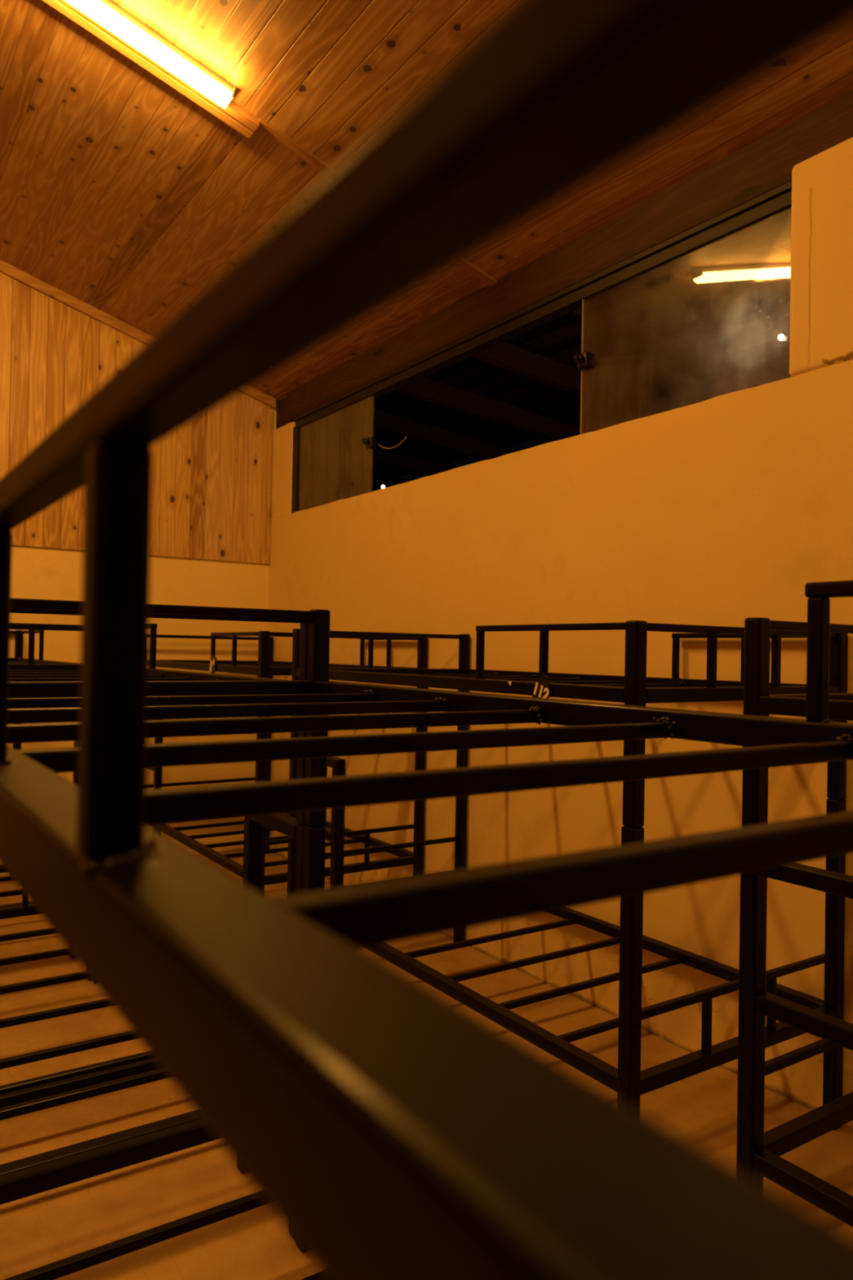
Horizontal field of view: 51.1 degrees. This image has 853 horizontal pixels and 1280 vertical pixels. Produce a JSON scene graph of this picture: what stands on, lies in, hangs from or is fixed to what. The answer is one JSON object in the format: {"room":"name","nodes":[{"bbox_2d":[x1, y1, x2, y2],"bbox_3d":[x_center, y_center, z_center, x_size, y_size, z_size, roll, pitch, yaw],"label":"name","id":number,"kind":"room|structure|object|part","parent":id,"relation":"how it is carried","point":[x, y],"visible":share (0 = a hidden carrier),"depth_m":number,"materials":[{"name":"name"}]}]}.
{"room":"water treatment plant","nodes":[
{"label":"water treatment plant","id":0,"kind":"room"},
{"bbox_2d":[0,272,276,876],"bbox_3d":[-2.619,-0.758,5.145,3.906,4.292,0.101,2,-1,-34],"label":"wall","id":1,"kind":"structure","parent":0,"point":[211,520],"depth_m":5.74,"materials":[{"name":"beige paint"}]},
{"bbox_2d":[0,259,275,408],"bbox_3d":[-2.568,-2.203,5.124,3.686,1.143,0.044,2,-1,-34],"label":"trim","id":2,"kind":"structure","parent":1,"relation":"attached to","point":[6,268],"depth_m":5.44,"materials":[{"name":"brown wood"}]},
{"bbox_2d":[275,396,290,429],"bbox_3d":[-0.932,-1.550,6.118,0.113,0.252,0.219,2,-1,-34],"label":"trim","id":3,"kind":"structure","parent":1,"relation":"attached to","point":[281,418],"depth_m":6.10,"materials":[{"name":"brown wood"}]},
{"bbox_2d":[0,0,852,401],"bbox_3d":[0.448,-2.232,0.684,3.964,1.173,11.001,2,-1,-34],"label":"ceiling","id":4,"kind":"structure","parent":0,"point":[121,193],"depth_m":3.59,"materials":[{"name":"brown wood"}]},
{"bbox_2d":[42,0,259,138],"bbox_3d":[-1.715,-2.404,2.810,2.515,0.768,0.102,2,-1,-34],"label":"light fixture","id":5,"kind":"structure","parent":4,"relation":"attached to","point":[234,115],"depth_m":3.32,"materials":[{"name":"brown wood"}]},
{"bbox_2d":[65,0,236,108],"bbox_3d":[-1.210,-2.208,3.035,1.170,0.406,0.073,2,-1,-34],"label":"ceiling light","id":6,"kind":"object","parent":4,"relation":"attached to","point":[106,13],"visible":1,"depth_m":3.18,"materials":[{"name":"white plastic"}]},
{"bbox_2d":[257,117,496,286],"bbox_3d":[-0.170,-1.831,3.807,1.186,0.359,0.051,2,-1,-34],"label":"trim","id":7,"kind":"structure","parent":4,"relation":"attached to","point":[265,127],"depth_m":3.60,"materials":[{"name":"brown wood"}]},
{"bbox_2d":[0,850,852,1279],"bbox_3d":[0.368,1.442,0.607,3.906,0.110,10.965,2,-1,-34],"label":"floor","id":8,"kind":"structure","parent":0,"point":[37,1230],"depth_m":2.55,"materials":[{"name":"brown wood"}]},
{"bbox_2d":[0,627,92,980],"bbox_3d":[-2.235,0.658,4.215,0.898,1.452,1.907,2,-1,-34],"label":"bunk bed","id":9,"kind":"object","parent":8,"relation":"on","point":[19,634],"visible":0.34,"depth_m":4.63,"materials":[{"name":"black paint"}]},
{"bbox_3d":[-2.746,0.113,4.995,0.816,0.036,0.039,2,-1,-34],"label":"cross rail","id":10,"kind":"part","parent":9,"relation":"part of","materials":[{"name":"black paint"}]},
{"bbox_3d":[-2.743,-0.054,4.997,0.816,0.020,0.020,2,-1,-34],"label":"head rail","id":11,"kind":"part","parent":9,"relation":"part of","materials":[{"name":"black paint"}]},
{"bbox_3d":[-2.404,0.915,5.226,0.041,0.956,0.041,2,-1,-34],"label":"post","id":12,"kind":"part","parent":9,"relation":"part of","materials":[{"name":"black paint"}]},
{"bbox_3d":[-1.723,1.053,3.435,0.816,0.036,0.039,2,-1,-34],"label":"cross rail","id":13,"kind":"part","parent":9,"relation":"part of","materials":[{"name":"black paint"}]},
{"bbox_3d":[-2.392,0.190,5.232,0.040,0.496,0.040,2,-1,-34],"label":"post","id":14,"kind":"part","parent":9,"relation":"part of","materials":[{"name":"black metal"}]},
{"bbox_3d":[-2.202,-0.045,4.975,0.022,0.017,0.602,2,-1,-34],"label":"guard rail","id":15,"kind":"part","parent":9,"relation":"part of","materials":[{"name":"black metal"}]},
{"bbox_3d":[-1.703,-0.054,3.448,0.816,0.020,0.020,2,-1,-34],"label":"head rail","id":16,"kind":"part","parent":9,"relation":"part of","materials":[{"name":"black metal"}]},
{"bbox_3d":[-1.871,0.122,4.459,0.039,0.036,1.826,2,-1,-34],"label":"rail","id":17,"kind":"part","parent":9,"relation":"part of","materials":[{"name":"black metal"}]},
{"bbox_3d":[-1.541,0.933,3.935,0.040,0.920,0.040,2,-1,-34],"label":"ladder post","id":18,"kind":"part","parent":9,"relation":"part of","materials":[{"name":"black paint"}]},
{"bbox_2d":[0,608,308,1239],"bbox_3d":[-1.160,0.656,2.638,0.898,1.456,1.907,2,-1,-34],"label":"bunk bed","id":19,"kind":"object","parent":8,"relation":"on","point":[291,826],"visible":0.38,"depth_m":2.26,"materials":[{"name":"black paint"}]},
{"bbox_3d":[-1.684,0.885,3.408,0.816,0.020,0.020,2,-1,-34],"label":"head rail","id":20,"kind":"part","parent":19,"relation":"part of","materials":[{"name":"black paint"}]},
{"bbox_3d":[-1.687,1.052,3.406,0.816,0.036,0.039,2,-1,-34],"label":"cross rail","id":21,"kind":"part","parent":19,"relation":"part of","materials":[{"name":"black paint"}]},
{"bbox_3d":[-1.670,0.110,3.418,0.816,0.036,0.039,2,-1,-34],"label":"cross rail","id":22,"kind":"part","parent":19,"relation":"part of","materials":[{"name":"black metal"}]},
{"bbox_3d":[-1.667,-0.058,3.420,0.816,0.020,0.020,2,-1,-34],"label":"head rail","id":23,"kind":"part","parent":19,"relation":"part of","materials":[{"name":"black metal"}]},
{"bbox_3d":[-0.645,0.884,1.859,0.816,0.020,0.020,2,-1,-34],"label":"head rail","id":24,"kind":"part","parent":19,"relation":"part of","materials":[{"name":"black metal"}]},
{"bbox_3d":[-0.648,1.052,1.857,0.816,0.036,0.039,2,-1,-34],"label":"cross rail","id":25,"kind":"part","parent":19,"relation":"part of","materials":[{"name":"black metal"}]},
{"bbox_3d":[-1.127,-0.050,3.398,0.022,0.017,0.602,2,-1,-34],"label":"guard rail","id":26,"kind":"part","parent":19,"relation":"part of","materials":[{"name":"black metal"}]},
{"bbox_3d":[-0.628,-0.058,1.871,0.816,0.020,0.020,2,-1,-34],"label":"head rail","id":27,"kind":"part","parent":19,"relation":"part of","materials":[{"name":"black metal"}]},
{"bbox_3d":[-0.796,0.119,2.881,0.039,0.036,1.826,2,-1,-34],"label":"rail","id":28,"kind":"part","parent":19,"relation":"part of","materials":[{"name":"black metal"}]},
{"bbox_3d":[-0.466,0.932,2.358,0.040,0.922,0.040,2,-1,-34],"label":"ladder post","id":29,"kind":"part","parent":19,"relation":"part of","materials":[{"name":"black paint"}]},
{"bbox_3d":[-0.289,0.914,2.099,0.041,0.959,0.041,2,-1,-34],"label":"post","id":30,"kind":"part","parent":19,"relation":"part of","materials":[{"name":"black metal"}]},
{"bbox_3d":[-0.277,0.186,2.106,0.040,0.498,0.040,2,-1,-34],"label":"post","id":31,"kind":"part","parent":19,"relation":"part of","materials":[{"name":"black metal"}]},
{"bbox_2d":[145,631,427,893],"bbox_3d":[-0.907,0.693,5.008,0.898,1.449,1.907,2,-1,-34],"label":"bunk bed","id":32,"kind":"object","parent":8,"relation":"on","point":[264,667],"visible":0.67,"depth_m":4.46,"materials":[{"name":"black paint"}]},
{"bbox_3d":[-1.578,0.949,5.233,0.040,0.918,0.040,2,-1,-34],"label":"ladder post","id":33,"kind":"part","parent":32,"relation":"part of","materials":[{"name":"black metal"}]},
{"bbox_3d":[-1.268,1.078,4.766,0.039,0.036,1.826,2,-1,-34],"label":"rail","id":34,"kind":"part","parent":32,"relation":"part of","materials":[{"name":"black metal"}]},
{"bbox_3d":[-1.430,0.921,5.781,0.816,0.020,0.020,2,-1,-34],"label":"head rail","id":35,"kind":"part","parent":32,"relation":"part of","materials":[{"name":"black metal"}]},
{"bbox_3d":[-1.251,0.140,4.778,0.039,0.036,1.826,2,-1,-34],"label":"rail","id":36,"kind":"part","parent":32,"relation":"part of","materials":[{"name":"black metal"}]},
{"bbox_3d":[-1.413,-0.017,5.793,0.816,0.020,0.020,2,-1,-34],"label":"head rail","id":37,"kind":"part","parent":32,"relation":"part of","materials":[{"name":"black metal"}]},
{"bbox_3d":[-1.416,0.149,5.790,0.816,0.036,0.039,2,-1,-34],"label":"cross rail","id":38,"kind":"part","parent":32,"relation":"part of","materials":[{"name":"black metal"}]},
{"bbox_2d":[208,654,217,673],"bbox_3d":[-1.067,0.124,4.459,0.008,0.103,0.086,2,-1,-34],"label":"number tag","id":39,"kind":"object","parent":32,"relation":"hanging from","point":[213,660],"visible":0.91,"depth_m":4.45,"materials":[{"name":"white paper"}]},
{"bbox_3d":[-0.914,-0.028,4.266,0.022,0.017,0.602,2,-1,-34],"label":"guard rail","id":40,"kind":"part","parent":32,"relation":"part of","materials":[{"name":"black metal"}]},
{"bbox_3d":[-0.747,0.931,3.992,0.041,0.954,0.041,2,-1,-34],"label":"post","id":41,"kind":"part","parent":32,"relation":"part of","materials":[{"name":"black metal"}]},
{"bbox_3d":[-0.733,0.207,4.003,0.040,0.495,0.040,2,-1,-34],"label":"post","id":42,"kind":"part","parent":32,"relation":"part of","materials":[{"name":"black metal"}]},
{"bbox_3d":[-1.077,0.950,6.017,0.041,0.954,0.041,2,-1,-34],"label":"post","id":43,"kind":"part","parent":32,"relation":"part of","materials":[{"name":"black metal"}]},
{"bbox_3d":[-1.063,0.226,6.028,0.040,0.495,0.040,2,-1,-34],"label":"post","id":44,"kind":"part","parent":32,"relation":"part of","materials":[{"name":"black metal"}]},
{"bbox_3d":[-0.542,0.159,5.254,0.039,0.036,1.826,2,-1,-34],"label":"rail","id":45,"kind":"part","parent":32,"relation":"part of","materials":[{"name":"black metal"}]},
{"bbox_3d":[-0.391,0.921,4.232,0.816,0.020,0.020,2,-1,-34],"label":"head rail","id":46,"kind":"part","parent":32,"relation":"part of","materials":[{"name":"black metal"}]},
{"bbox_3d":[-0.394,1.087,4.230,0.816,0.036,0.039,2,-1,-34],"label":"cross rail","id":47,"kind":"part","parent":32,"relation":"part of","materials":[{"name":"black metal"}]},
{"bbox_3d":[-0.377,0.149,4.242,0.816,0.036,0.039,2,-1,-34],"label":"cross rail","id":48,"kind":"part","parent":32,"relation":"part of","materials":[{"name":"black metal"}]},
{"bbox_3d":[-0.374,-0.017,4.244,0.816,0.020,0.020,2,-1,-34],"label":"head rail","id":49,"kind":"part","parent":32,"relation":"part of","materials":[{"name":"black metal"}]},
{"bbox_3d":[-0.559,1.097,5.243,0.039,0.036,1.826,2,-1,-34],"label":"rail","id":50,"kind":"part","parent":32,"relation":"part of","materials":[{"name":"black metal"}]},
{"bbox_3d":[-0.197,-0.009,4.747,0.022,0.017,0.602,2,-1,-34],"label":"guard rail","id":51,"kind":"part","parent":32,"relation":"part of","materials":[{"name":"black metal"}]},
{"bbox_3d":[-0.037,0.950,4.468,0.041,0.954,0.041,2,-1,-34],"label":"post","id":52,"kind":"part","parent":32,"relation":"part of","materials":[{"name":"black metal"}]},
{"bbox_3d":[-0.023,0.225,4.479,0.040,0.495,0.040,2,-1,-34],"label":"post","id":53,"kind":"part","parent":32,"relation":"part of","materials":[{"name":"black metal"}]},
{"bbox_2d":[0,0,852,1279],"bbox_3d":[-0.097,0.652,1.050,0.898,1.464,1.907,2,-1,-34],"label":"bunk bed","id":54,"kind":"object","parent":8,"relation":"on","point":[395,1132],"visible":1,"depth_m":0.20,"materials":[{"name":"black paint"}]},
{"bbox_3d":[-0.621,0.882,1.823,0.816,0.020,0.020,2,-1,-34],"label":"head rail","id":55,"kind":"part","parent":54,"relation":"part of","materials":[{"name":"black metal"}]},
{"bbox_3d":[-0.624,1.050,1.821,0.816,0.036,0.039,2,-1,-34],"label":"cross rail","id":56,"kind":"part","parent":54,"relation":"part of","materials":[{"name":"black metal"}]},
{"bbox_3d":[-0.606,0.103,1.833,0.816,0.036,0.039,2,-1,-34],"label":"cross rail","id":57,"kind":"part","parent":54,"relation":"part of","materials":[{"name":"black metal"}]},
{"bbox_3d":[-0.603,-0.065,1.835,0.816,0.020,0.020,2,-1,-34],"label":"head rail","id":58,"kind":"part","parent":54,"relation":"part of","materials":[{"name":"black metal"}]},
{"bbox_3d":[-0.267,0.911,2.059,0.041,0.964,0.041,2,-1,-34],"label":"post","id":59,"kind":"part","parent":54,"relation":"part of","materials":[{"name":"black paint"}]},
{"bbox_3d":[-0.253,0.180,2.070,0.040,0.500,0.040,2,-1,-34],"label":"post","id":60,"kind":"part","parent":54,"relation":"part of","materials":[{"name":"black metal"}]},
{"bbox_3d":[-0.442,0.093,0.820,0.039,0.036,1.826,2,-1,-34],"label":"rail","id":61,"kind":"part","parent":54,"relation":"part of","materials":[{"name":"black metal"}]},
{"bbox_3d":[-0.104,-0.076,0.308,0.022,0.018,0.602,2,-1,-34],"label":"guard rail","id":62,"kind":"part","parent":54,"relation":"part of","materials":[{"name":"black metal"}]},
{"bbox_3d":[0.268,0.112,1.296,0.039,0.036,1.826,2,-1,-34],"label":"rail","id":63,"kind":"part","parent":54,"relation":"part of","materials":[{"name":"black metal"}]},
{"bbox_3d":[0.613,-0.057,0.789,0.022,0.018,0.602,2,-1,-34],"label":"guard rail","id":64,"kind":"part","parent":54,"relation":"part of","materials":[{"name":"black metal"}]},
{"bbox_2d":[287,620,848,1129],"bbox_3d":[0.330,0.690,3.165,0.898,1.455,1.907,2,-1,-34],"label":"bunk bed","id":65,"kind":"object","parent":8,"relation":"on","point":[633,688],"visible":0.77,"depth_m":2.60,"materials":[{"name":"black paint"}]},
{"bbox_3d":[-0.550,0.929,3.698,0.041,0.958,0.041,2,-1,-34],"label":"post","id":66,"kind":"part","parent":65,"relation":"part of","materials":[{"name":"black metal"}]},
{"bbox_3d":[-0.535,0.202,3.709,0.040,0.497,0.040,2,-1,-34],"label":"post","id":67,"kind":"part","parent":65,"relation":"part of","materials":[{"name":"black metal"}]},
{"bbox_3d":[-0.341,0.947,3.391,0.040,0.922,0.040,2,-1,-34],"label":"ladder post","id":68,"kind":"part","parent":65,"relation":"part of","materials":[{"name":"black metal"}]},
{"bbox_3d":[-0.193,0.918,3.938,0.816,0.020,0.020,2,-1,-34],"label":"head rail","id":69,"kind":"part","parent":65,"relation":"part of","materials":[{"name":"black metal"}]},
{"bbox_3d":[-0.176,-0.023,3.950,0.816,0.020,0.020,2,-1,-34],"label":"head rail","id":70,"kind":"part","parent":65,"relation":"part of","materials":[{"name":"black metal"}]},
{"bbox_3d":[-0.179,0.144,3.948,0.816,0.036,0.039,2,-1,-34],"label":"cross rail","id":71,"kind":"part","parent":65,"relation":"part of","materials":[{"name":"black metal"}]},
{"bbox_3d":[-0.015,0.135,2.935,0.039,0.036,1.826,2,-1,-34],"label":"rail","id":72,"kind":"part","parent":65,"relation":"part of","materials":[{"name":"black metal"}]},
{"bbox_3d":[0.160,0.948,4.174,0.041,0.958,0.041,2,-1,-34],"label":"post","id":73,"kind":"part","parent":65,"relation":"part of","materials":[{"name":"black metal"}]},
{"bbox_3d":[0.174,0.221,4.185,0.040,0.497,0.040,2,-1,-34],"label":"post","id":74,"kind":"part","parent":65,"relation":"part of","materials":[{"name":"black metal"}]},
{"bbox_3d":[-0.032,1.076,2.924,0.039,0.036,1.826,2,-1,-34],"label":"rail","id":75,"kind":"part","parent":65,"relation":"part of","materials":[{"name":"black metal"}]},
{"bbox_2d":[532,674,550,698],"bbox_3d":[0.309,0.138,2.409,0.007,0.091,0.069,2,-1,-34],"label":"number tag","id":76,"kind":"object","parent":65,"relation":"hanging from","point":[542,689],"visible":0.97,"depth_m":2.40,"materials":[{"name":"black plastic"}]},
{"bbox_3d":[0.323,-0.034,2.423,0.022,0.017,0.602,2,-1,-34],"label":"guard rail","id":77,"kind":"part","parent":65,"relation":"part of","materials":[{"name":"black metal"}]},
{"bbox_3d":[0.489,0.929,2.149,0.041,0.958,0.041,2,-1,-34],"label":"post","id":78,"kind":"part","parent":65,"relation":"part of","materials":[{"name":"black metal"}]},
{"bbox_3d":[0.504,0.202,2.160,0.040,0.497,0.040,2,-1,-34],"label":"post","id":79,"kind":"part","parent":65,"relation":"part of","materials":[{"name":"black metal"}]},
{"bbox_3d":[0.695,0.153,3.412,0.039,0.036,1.826,2,-1,-34],"label":"rail","id":80,"kind":"part","parent":65,"relation":"part of","materials":[{"name":"black metal"}]},
{"bbox_3d":[0.678,1.095,3.400,0.039,0.036,1.826,2,-1,-34],"label":"rail","id":81,"kind":"part","parent":65,"relation":"part of","materials":[{"name":"black metal"}]},
{"bbox_3d":[1.040,-0.015,2.905,0.022,0.017,0.602,2,-1,-34],"label":"guard rail","id":82,"kind":"part","parent":65,"relation":"part of","materials":[{"name":"black metal"}]},
{"bbox_3d":[0.846,0.918,2.390,0.816,0.020,0.020,2,-1,-34],"label":"head rail","id":83,"kind":"part","parent":65,"relation":"part of","materials":[{"name":"black metal"}]},
{"bbox_3d":[0.843,1.085,2.388,0.816,0.036,0.039,2,-1,-34],"label":"cross rail","id":84,"kind":"part","parent":65,"relation":"part of","materials":[{"name":"black metal"}]},
{"bbox_3d":[0.863,-0.023,2.401,0.816,0.020,0.020,2,-1,-34],"label":"head rail","id":85,"kind":"part","parent":65,"relation":"part of","materials":[{"name":"black metal"}]},
{"bbox_3d":[0.860,0.144,2.399,0.816,0.036,0.039,2,-1,-34],"label":"cross rail","id":86,"kind":"part","parent":65,"relation":"part of","materials":[{"name":"black metal"}]},
{"bbox_3d":[1.199,0.947,2.625,0.041,0.958,0.041,2,-1,-34],"label":"post","id":87,"kind":"part","parent":65,"relation":"part of","materials":[{"name":"black metal"}]},
{"bbox_3d":[1.214,0.220,2.636,0.040,0.497,0.040,2,-1,-34],"label":"post","id":88,"kind":"part","parent":65,"relation":"part of","materials":[{"name":"black metal"}]},
{"bbox_2d":[736,617,852,1226],"bbox_3d":[1.558,0.690,1.335,0.898,1.455,1.907,2,-1,-34],"label":"bunk bed","id":89,"kind":"object","parent":8,"relation":"on","point":[758,1152],"visible":0.73,"depth_m":1.85,"materials":[{"name":"black paint"}]},
{"bbox_3d":[0.679,0.929,1.867,0.041,0.958,0.041,2,-1,-34],"label":"post","id":90,"kind":"part","parent":89,"relation":"part of","materials":[{"name":"black metal"}]},
{"bbox_3d":[0.693,0.202,1.878,0.040,0.497,0.040,2,-1,-34],"label":"post","id":91,"kind":"part","parent":89,"relation":"part of","materials":[{"name":"black metal"}]},
{"bbox_3d":[1.035,0.918,2.108,0.816,0.020,0.020,2,-1,-34],"label":"head rail","id":92,"kind":"part","parent":89,"relation":"part of","materials":[{"name":"black metal"}]},
{"bbox_3d":[1.197,1.076,1.093,0.039,0.036,1.826,2,-1,-34],"label":"rail","id":93,"kind":"part","parent":89,"relation":"part of","materials":[{"name":"black metal"}]},
{"bbox_3d":[1.214,0.134,1.105,0.039,0.036,1.826,2,-1,-34],"label":"rail","id":94,"kind":"part","parent":89,"relation":"part of","materials":[{"name":"black metal"}]},
{"bbox_3d":[1.032,1.085,2.106,0.816,0.036,0.039,2,-1,-34],"label":"cross rail","id":95,"kind":"part","parent":89,"relation":"part of","materials":[{"name":"black metal"}]},
{"bbox_3d":[1.049,0.144,2.117,0.816,0.036,0.039,2,-1,-34],"label":"cross rail","id":96,"kind":"part","parent":89,"relation":"part of","materials":[{"name":"black metal"}]},
{"bbox_3d":[1.052,-0.023,2.119,0.816,0.020,0.020,2,-1,-34],"label":"head rail","id":97,"kind":"part","parent":89,"relation":"part of","materials":[{"name":"black metal"}]},
{"bbox_2d":[267,359,852,1129],"bbox_3d":[1.962,0.297,1.677,0.117,2.262,10.965,2,-1,-34],"label":"wall","id":98,"kind":"structure","parent":0,"point":[722,510],"depth_m":3.42,"materials":[{"name":"beige paint"}]},
{"bbox_2d":[271,422,295,519],"bbox_3d":[-0.956,-1.134,6.082,0.115,0.611,0.398,2,-1,-34],"label":"trim","id":99,"kind":"structure","parent":98,"relation":"attached to","point":[282,437],"depth_m":6.00,"materials":[{"name":"beige paint"}]},
{"bbox_2d":[291,180,791,513],"bbox_3d":[0.152,-1.149,4.372,0.124,0.636,3.676,2,-1,-34],"label":"window","id":100,"kind":"structure","parent":98,"relation":"in","point":[673,324],"depth_m":3.39,"materials":[{"name":"clear glass"}]},
{"bbox_3d":[-0.576,-1.116,5.464,0.009,0.568,0.986,2,-1,-34],"label":"glass pane","id":101,"kind":"part","parent":100,"relation":"part of","materials":[{"name":"clear glass"}]},
{"bbox_2d":[377,436,406,448],"bbox_3d":[-0.191,-1.084,4.933,0.005,0.053,0.302,2,-1,-34],"label":"cable","id":102,"kind":"object","parent":100,"relation":"attached to","point":[406,437],"visible":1,"depth_m":4.92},
{"bbox_3d":[0.910,-1.117,3.249,0.009,0.568,0.965,2,-1,-34],"label":"glass pane","id":103,"kind":"part","parent":100,"relation":"part of","materials":[{"name":"clear glass"}]},
{"bbox_2d":[286,88,852,422],"bbox_3d":[2.093,-1.571,1.589,0.137,0.212,10.673,2,-1,-34],"label":"ceiling beam","id":104,"kind":"structure","parent":98,"relation":"attached to","point":[767,163],"depth_m":3.49,"materials":[{"name":"brown wood"}]},
{"bbox_2d":[789,137,852,377],"bbox_3d":[3.119,-1.170,0.006,0.121,0.680,6.898,2,-1,-34],"label":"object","id":105,"kind":"structure","parent":98,"relation":"attached to","point":[821,282],"depth_m":2.74,"materials":[{"name":"beige paint"}]},
{"bbox_3d":[1.738,-0.080,6.441,0.073,3.124,8.760,2,-1,-34],"label":"wall","id":106,"kind":"structure","parent":0,"visible":0},
{"bbox_2d":[373,261,791,489],"bbox_3d":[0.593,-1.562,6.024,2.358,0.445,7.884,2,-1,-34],"label":"window","id":107,"kind":"structure","parent":106,"relation":"attached to","point":[526,386],"depth_m":6.04,"materials":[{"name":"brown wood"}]},
{"label":"outside","id":108,"kind":"structure","parent":0,"visible":0},
{"bbox_2d":[777,331,784,340],"bbox_3d":[1.217,-1.043,3.063,0.019,0.028,0.019,2,-1,-34],"label":"light bulb","id":109,"kind":"object","parent":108,"point":[781,336],"visible":1,"depth_m":3.06,"materials":[{"name":"white glass"}]},
{"bbox_3d":[1.217,-1.038,3.063,0.019,0.019,0.019,2,-1,-34],"label":"globe","id":110,"kind":"part","parent":109,"relation":"part of"}
]}

